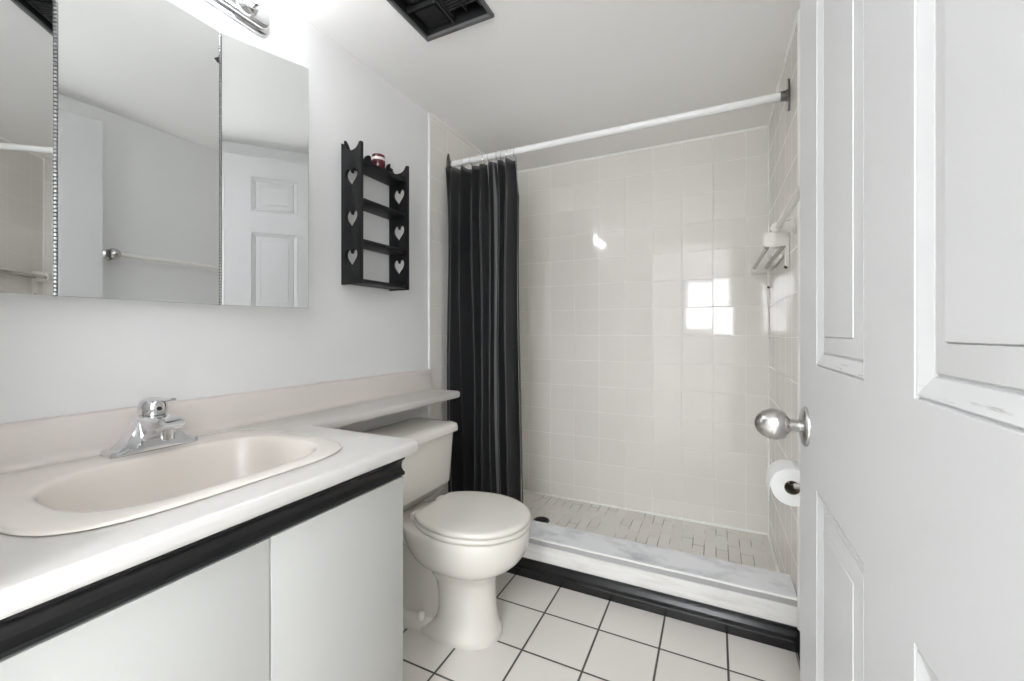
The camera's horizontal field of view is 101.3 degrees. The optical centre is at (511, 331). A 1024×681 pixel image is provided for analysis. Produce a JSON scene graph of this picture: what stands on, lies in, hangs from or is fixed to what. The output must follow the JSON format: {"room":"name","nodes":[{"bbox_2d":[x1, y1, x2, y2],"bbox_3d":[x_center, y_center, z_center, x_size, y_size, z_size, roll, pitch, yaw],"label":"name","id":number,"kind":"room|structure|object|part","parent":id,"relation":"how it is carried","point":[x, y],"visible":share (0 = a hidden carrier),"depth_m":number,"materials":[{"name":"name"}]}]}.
{"room":"bathroom","nodes":[
{"label":"bathroom","id":0,"kind":"room"},
{"bbox_2d":[0,0,490,501],"bbox_3d":[-0.613,-0.001,1.744,0.104,2.142,2.687,0,0,26],"label":"wall","id":1,"kind":"structure","parent":0,"point":[60,355],"depth_m":1.46,"materials":[{"name":"white paint"}]},
{"bbox_2d":[0,0,308,307],"bbox_3d":[-0.848,-0.441,0.981,0.143,0.736,0.752,0,0,26],"label":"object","id":2,"kind":"object","parent":1,"relation":"attached to","point":[149,151],"visible":1,"depth_m":0.98,"materials":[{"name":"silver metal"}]},
{"bbox_2d":[0,369,432,473],"bbox_3d":[-0.740,0.225,1.328,0.036,0.090,1.581,0,0,26],"label":"backsplash","id":3,"kind":"structure","parent":1,"relation":"attached to","point":[26,444],"depth_m":1.12,"materials":[{"name":"white laminate"}]},
{"bbox_2d":[206,0,281,35],"bbox_3d":[-0.807,-0.960,1.036,0.169,0.100,0.542,0,0,26],"label":"vanity light","id":4,"kind":"object","parent":1,"relation":"attached to","point":[254,15],"visible":1,"depth_m":1.22,"materials":[{"name":"silver metal"}]},
{"bbox_2d":[234,0,281,16],"bbox_3d":[-0.715,-0.960,1.190,0.136,0.084,0.084,0,0,26],"label":"socket","id":5,"kind":"object","parent":4,"relation":"attached to","point":[244,8],"depth_m":1.20,"materials":[{"name":"white metal"}]},
{"bbox_2d":[341,141,408,290],"bbox_3d":[-0.537,-0.449,1.673,0.100,0.544,0.270,0,0,26],"label":"wall shelf","id":6,"kind":"object","parent":1,"relation":"attached to","point":[352,200],"visible":0.99,"depth_m":1.60,"materials":[{"name":"black paint"}]},
{"bbox_3d":[-0.593,-0.442,1.558,0.100,0.530,0.013,0,0,26],"label":"panel","id":7,"kind":"part","parent":6,"relation":"part of","materials":[{"name":"black paint"}]},
{"bbox_2d":[371,153,384,168],"bbox_3d":[-0.531,-0.671,1.670,0.053,0.059,0.053,0,0,26],"label":"candle jar","id":8,"kind":"object","parent":6,"relation":"on","point":[378,159],"visible":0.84,"depth_m":1.65,"materials":[{"name":"red glass"}]},
{"bbox_3d":[-0.481,-0.442,1.789,0.100,0.530,0.013,0,0,26],"label":"panel","id":9,"kind":"part","parent":6,"relation":"part of","materials":[{"name":"black paint"}]},
{"bbox_2d":[428,112,430,501],"bbox_3d":[-0.406,-0.001,2.059,0.017,2.142,0.017,0,0,26],"label":"trim","id":10,"kind":"structure","parent":1,"relation":"attached to","point":[429,114],"depth_m":2.05,"materials":[{"name":"white paint"}]},
{"bbox_2d":[431,113,495,162],"bbox_3d":[-0.213,-1.072,2.451,0.018,0.018,0.866,0,0,26],"label":"caulk","id":11,"kind":"structure","parent":1,"relation":"attached to","point":[432,115],"depth_m":2.27,"materials":[{"name":"white"}]},
{"bbox_2d":[282,0,799,170],"bbox_3d":[0.115,-1.102,1.393,1.720,0.060,2.687,0,0,26],"label":"ceiling","id":12,"kind":"structure","parent":0,"point":[535,71],"depth_m":1.68,"materials":[{"name":"white paint"}]},
{"bbox_2d":[386,0,493,41],"bbox_3d":[-0.245,-1.136,1.350,0.276,0.152,0.279,0,0,26],"label":"ceiling vent","id":13,"kind":"object","parent":12,"relation":"in","point":[432,19],"visible":1,"depth_m":1.43,"materials":[{"name":"black"}]},
{"bbox_3d":[-0.328,-1.129,1.332,0.086,0.086,0.112,0,0,26],"label":"motor","id":14,"kind":"part","parent":13,"relation":"part of","materials":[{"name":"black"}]},
{"bbox_2d":[439,0,481,16],"bbox_3d":[-0.192,-1.092,1.333,0.116,0.024,0.183,0,0,26],"label":"grille","id":15,"kind":"object","parent":13,"relation":"attached to","point":[447,6],"depth_m":1.39,"materials":[{"name":"black metal"}]},
{"bbox_2d":[403,491,799,680],"bbox_3d":[0.115,1.103,1.393,1.720,0.094,2.687,0,0,26],"label":"floor","id":16,"kind":"structure","parent":0,"point":[550,632],"depth_m":1.47,"materials":[{"name":"tile"}]},
{"bbox_2d":[0,457,404,680],"bbox_3d":[-0.682,0.686,0.835,0.562,0.767,0.743,0,0,26],"label":"vanity cabinet","id":17,"kind":"object","parent":16,"relation":"on","point":[309,588],"visible":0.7,"depth_m":0.71,"materials":[{"name":"grey laminate"}]},
{"bbox_3d":[-0.516,0.671,0.561,0.018,0.622,0.392,0,0,26],"label":"door","id":18,"kind":"part","parent":17,"relation":"part of","materials":[{"name":"grey laminate"}]},
{"bbox_2d":[0,369,459,619],"bbox_3d":[-0.487,0.241,1.205,0.596,0.122,1.582,0,0,26],"label":"countertop","id":19,"kind":"structure","parent":17,"relation":"on","point":[34,570],"depth_m":0.85,"materials":[{"name":"laminate"}]},
{"bbox_2d":[100,397,197,458],"bbox_3d":[-0.789,0.204,0.941,0.120,0.119,0.167,0,0,26],"label":"faucet","id":20,"kind":"object","parent":19,"relation":"on","point":[154,428],"visible":1,"depth_m":0.92,"materials":[{"name":"silver metal"}]},
{"bbox_3d":[-0.816,0.171,0.954,0.054,0.046,0.054,0,0,26],"label":"handle","id":21,"kind":"part","parent":20,"relation":"part of","materials":[{"name":"silver metal"}]},
{"bbox_3d":[-0.785,0.219,0.940,0.112,0.065,0.060,0,0,26],"label":"spout","id":22,"kind":"part","parent":20,"relation":"part of","materials":[{"name":"silver metal"}]},
{"bbox_3d":[-0.775,0.153,0.935,0.078,0.017,0.028,0,0,26],"label":"lever","id":23,"kind":"part","parent":20,"relation":"part of","materials":[{"name":"silver metal"}]},
{"bbox_2d":[0,429,341,535],"bbox_3d":[-0.669,0.333,0.850,0.460,0.138,0.538,0,0,26],"label":"sink","id":24,"kind":"object","parent":19,"relation":"in","point":[91,492],"visible":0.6,"depth_m":0.84,"materials":[{"name":"beige glazed ceramic porcelain"}]},
{"bbox_3d":[-0.355,0.671,0.896,0.018,0.622,0.346,0,0,26],"label":"door","id":25,"kind":"part","parent":17,"relation":"part of","materials":[{"name":"grey laminate"}]},
{"bbox_2d":[362,417,530,649],"bbox_3d":[-0.254,0.729,1.567,0.680,0.683,0.512,0,0,26],"label":"toilet","id":26,"kind":"object","parent":16,"relation":"on","point":[456,545],"visible":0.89,"depth_m":1.46,"materials":[{"name":"white ceramic"}]},
{"bbox_3d":[-0.448,0.407,1.661,0.249,0.041,0.512,0,0,26],"label":"tank lid","id":27,"kind":"part","parent":26,"relation":"part of","materials":[{"name":"white ceramic"}]},
{"bbox_3d":[-0.451,0.564,1.662,0.223,0.276,0.486,0,0,26],"label":"tank","id":28,"kind":"part","parent":26,"relation":"part of","materials":[{"name":"white ceramic"}]},
{"bbox_3d":[-0.158,0.875,1.520,0.458,0.390,0.352,0,0,26],"label":"bowl","id":29,"kind":"part","parent":26,"relation":"part of","materials":[{"name":"white ceramic"}]},
{"bbox_3d":[-0.126,0.669,1.505,0.394,0.018,0.362,0,0,26],"label":"seat","id":30,"kind":"part","parent":26,"relation":"part of","materials":[{"name":"white plastic"}]},
{"bbox_3d":[-0.126,0.648,1.505,0.391,0.020,0.359,0,0,26],"label":"lid","id":31,"kind":"part","parent":26,"relation":"part of","materials":[{"name":"white plastic"}]},
{"bbox_2d":[534,516,549,522],"bbox_3d":[0.165,1.054,2.353,0.090,0.005,0.090,0,0,26],"label":"shower drain","id":32,"kind":"object","parent":16,"relation":"on","point":[540,519],"visible":0.82,"depth_m":2.35,"materials":[{"name":"grey metal"}]},
{"bbox_2d":[523,520,796,626],"bbox_3d":[0.319,0.985,1.817,1.517,0.170,0.170,0,0,26],"label":"shower curb","id":33,"kind":"object","parent":16,"relation":"on","point":[754,591],"visible":0.56,"depth_m":1.63,"materials":[{"name":"stone"}]},
{"bbox_2d":[506,557,798,651],"bbox_3d":[0.279,1.032,1.733,1.518,0.077,0.016,0,0,26],"label":"baseboard","id":34,"kind":"structure","parent":33,"relation":"attached to","point":[761,630],"depth_m":1.58,"materials":[{"name":"black"}]},
{"bbox_2d":[517,128,767,532],"bbox_3d":[0.677,0.024,2.557,1.720,2.192,0.100,0,0,26],"label":"wall","id":35,"kind":"structure","parent":0,"point":[643,307],"depth_m":2.44,"materials":[{"name":"tile"}]},
{"bbox_2d":[517,125,767,172],"bbox_3d":[0.656,-1.072,2.512,1.520,0.019,0.019,0,0,26],"label":"caulk","id":36,"kind":"structure","parent":35,"relation":"attached to","point":[766,126],"depth_m":2.44,"materials":[{"name":"white"}]},
{"bbox_2d":[523,490,767,534],"bbox_3d":[0.656,1.056,2.513,1.521,0.025,0.026,0,0,26],"label":"caulk","id":37,"kind":"structure","parent":35,"relation":"attached to","point":[551,495],"depth_m":2.42,"materials":[{"name":"white"}]},
{"bbox_2d":[769,24,799,630],"bbox_3d":[1.216,-0.001,1.815,0.104,2.142,0.966,0,0,26],"label":"wall","id":38,"kind":"structure","parent":0,"point":[783,124],"depth_m":1.72,"materials":[{"name":"tile"}]},
{"bbox_2d":[446,79,789,168],"bbox_3d":[0.355,-0.883,1.890,1.513,0.146,0.044,0,0,24],"label":"curtain rod","id":39,"kind":"object","parent":38,"relation":"attached to","point":[784,95],"visible":0.97,"depth_m":1.79,"materials":[{"name":"white metal"}]},
{"bbox_2d":[445,158,522,502],"bbox_3d":[-0.138,0.008,2.108,0.417,1.713,0.140,0,0,26],"label":"shower curtain","id":40,"kind":"object","parent":39,"relation":"hanging from","point":[484,365],"visible":0.97,"depth_m":2.10,"materials":[{"name":"black fabric"}]},
{"bbox_2d":[768,127,768,533],"bbox_3d":[1.336,-0.008,2.182,0.014,2.128,0.014,0,0,26],"label":"caulk","id":41,"kind":"structure","parent":38,"relation":"attached to","point":[768,127],"depth_m":2.18,"materials":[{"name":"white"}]},
{"bbox_2d":[751,232,788,287],"bbox_3d":[1.141,-0.303,1.876,0.084,0.166,0.604,0,0,26],"label":"double towel bar","id":42,"kind":"object","parent":38,"relation":"attached to","point":[771,240],"visible":0.98,"depth_m":1.62,"materials":[{"name":"white plastic"}]},
{"bbox_3d":[1.113,-0.326,1.889,0.017,0.017,0.598,0,0,26],"label":"rail","id":43,"kind":"part","parent":42,"relation":"part of","materials":[{"name":"grey"}]},
{"bbox_3d":[1.161,-0.326,1.866,0.017,0.017,0.598,0,0,26],"label":"rail","id":44,"kind":"part","parent":42,"relation":"part of","materials":[{"name":"grey"}]},
{"bbox_2d":[767,534,778,571],"bbox_3d":[1.187,1.056,1.874,0.018,0.018,0.687,0,0,26],"label":"caulk","id":45,"kind":"structure","parent":38,"relation":"attached to","point":[768,535],"depth_m":1.98,"materials":[{"name":"white"}]},
{"bbox_2d":[768,12,796,126],"bbox_3d":[1.148,-1.072,1.793,0.016,0.016,0.866,0,0,26],"label":"caulk","id":46,"kind":"structure","parent":38,"relation":"attached to","point":[795,19],"depth_m":1.65,"materials":[{"name":"white"}]},
{"bbox_3d":[-0.444,-0.001,0.237,1.720,2.142,0.120,0,0,26],"label":"wall","id":47,"kind":"structure","parent":0,"visible":0},
{"bbox_2d":[754,0,1023,680],"bbox_3d":[0.354,0.046,0.392,0.170,2.023,0.830,0,0,26],"label":"door","id":48,"kind":"structure","parent":47,"relation":"in","point":[909,425],"depth_m":0.34,"materials":[{"name":"paint"}]},
{"bbox_3d":[0.463,0.161,0.734,0.069,0.054,0.054,0,0,26],"label":"knob","id":49,"kind":"part","parent":48,"relation":"part of","materials":[{"name":"silver metal"}]},
{"bbox_3d":[0.634,-0.001,0.605,0.100,2.142,1.721,0,0,26],"label":"wall","id":50,"kind":"structure","parent":0,"visible":0},
{"bbox_2d":[770,183,799,233],"bbox_3d":[0.796,-0.375,1.146,0.078,0.054,0.840,0,0,26],"label":"towel bar","id":51,"kind":"object","parent":50,"relation":"attached to","point":[782,225],"visible":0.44,"depth_m":1.40,"materials":[{"name":"white plastic"}]},
{"bbox_3d":[0.966,-0.375,1.501,0.073,0.052,0.052,0,0,26],"label":"wall post","id":52,"kind":"part","parent":51,"relation":"part of","materials":[{"name":"white plastic"}]},
{"bbox_2d":[789,481,799,488],"bbox_3d":[0.828,0.418,1.202,0.069,0.060,0.160,0,0,26],"label":"paper holder","id":53,"kind":"object","parent":50,"relation":"attached to","point":[792,484],"visible":0.12,"depth_m":1.15,"materials":[{"name":"silver metal"}]},
{"bbox_2d":[765,459,799,506],"bbox_3d":[0.801,0.434,1.216,0.108,0.104,0.102,0,0,26],"label":"toilet paper roll","id":54,"kind":"object","parent":53,"relation":"hanging from","point":[779,472],"visible":0.83,"depth_m":1.18,"materials":[{"name":"white paper"}]},
{"bbox_3d":[0.800,0.418,1.141,0.060,0.024,0.024,0,0,26],"label":"arm","id":55,"kind":"part","parent":53,"relation":"part of","materials":[{"name":"silver metal"}]},
{"bbox_2d":[795,631,799,669],"bbox_3d":[0.606,1.032,0.681,0.016,0.077,1.590,0,0,26],"label":"baseboard","id":56,"kind":"structure","parent":50,"relation":"attached to","point":[797,645],"depth_m":1.37,"materials":[{"name":"black"}]},
{"bbox_2d":[797,9,799,629],"bbox_3d":[0.960,-0.041,1.398,0.017,2.062,0.017,0,0,26],"label":"trim","id":57,"kind":"structure","parent":50,"relation":"attached to","point":[798,11],"depth_m":1.40,"materials":[{"name":"white paint"}]}
]}

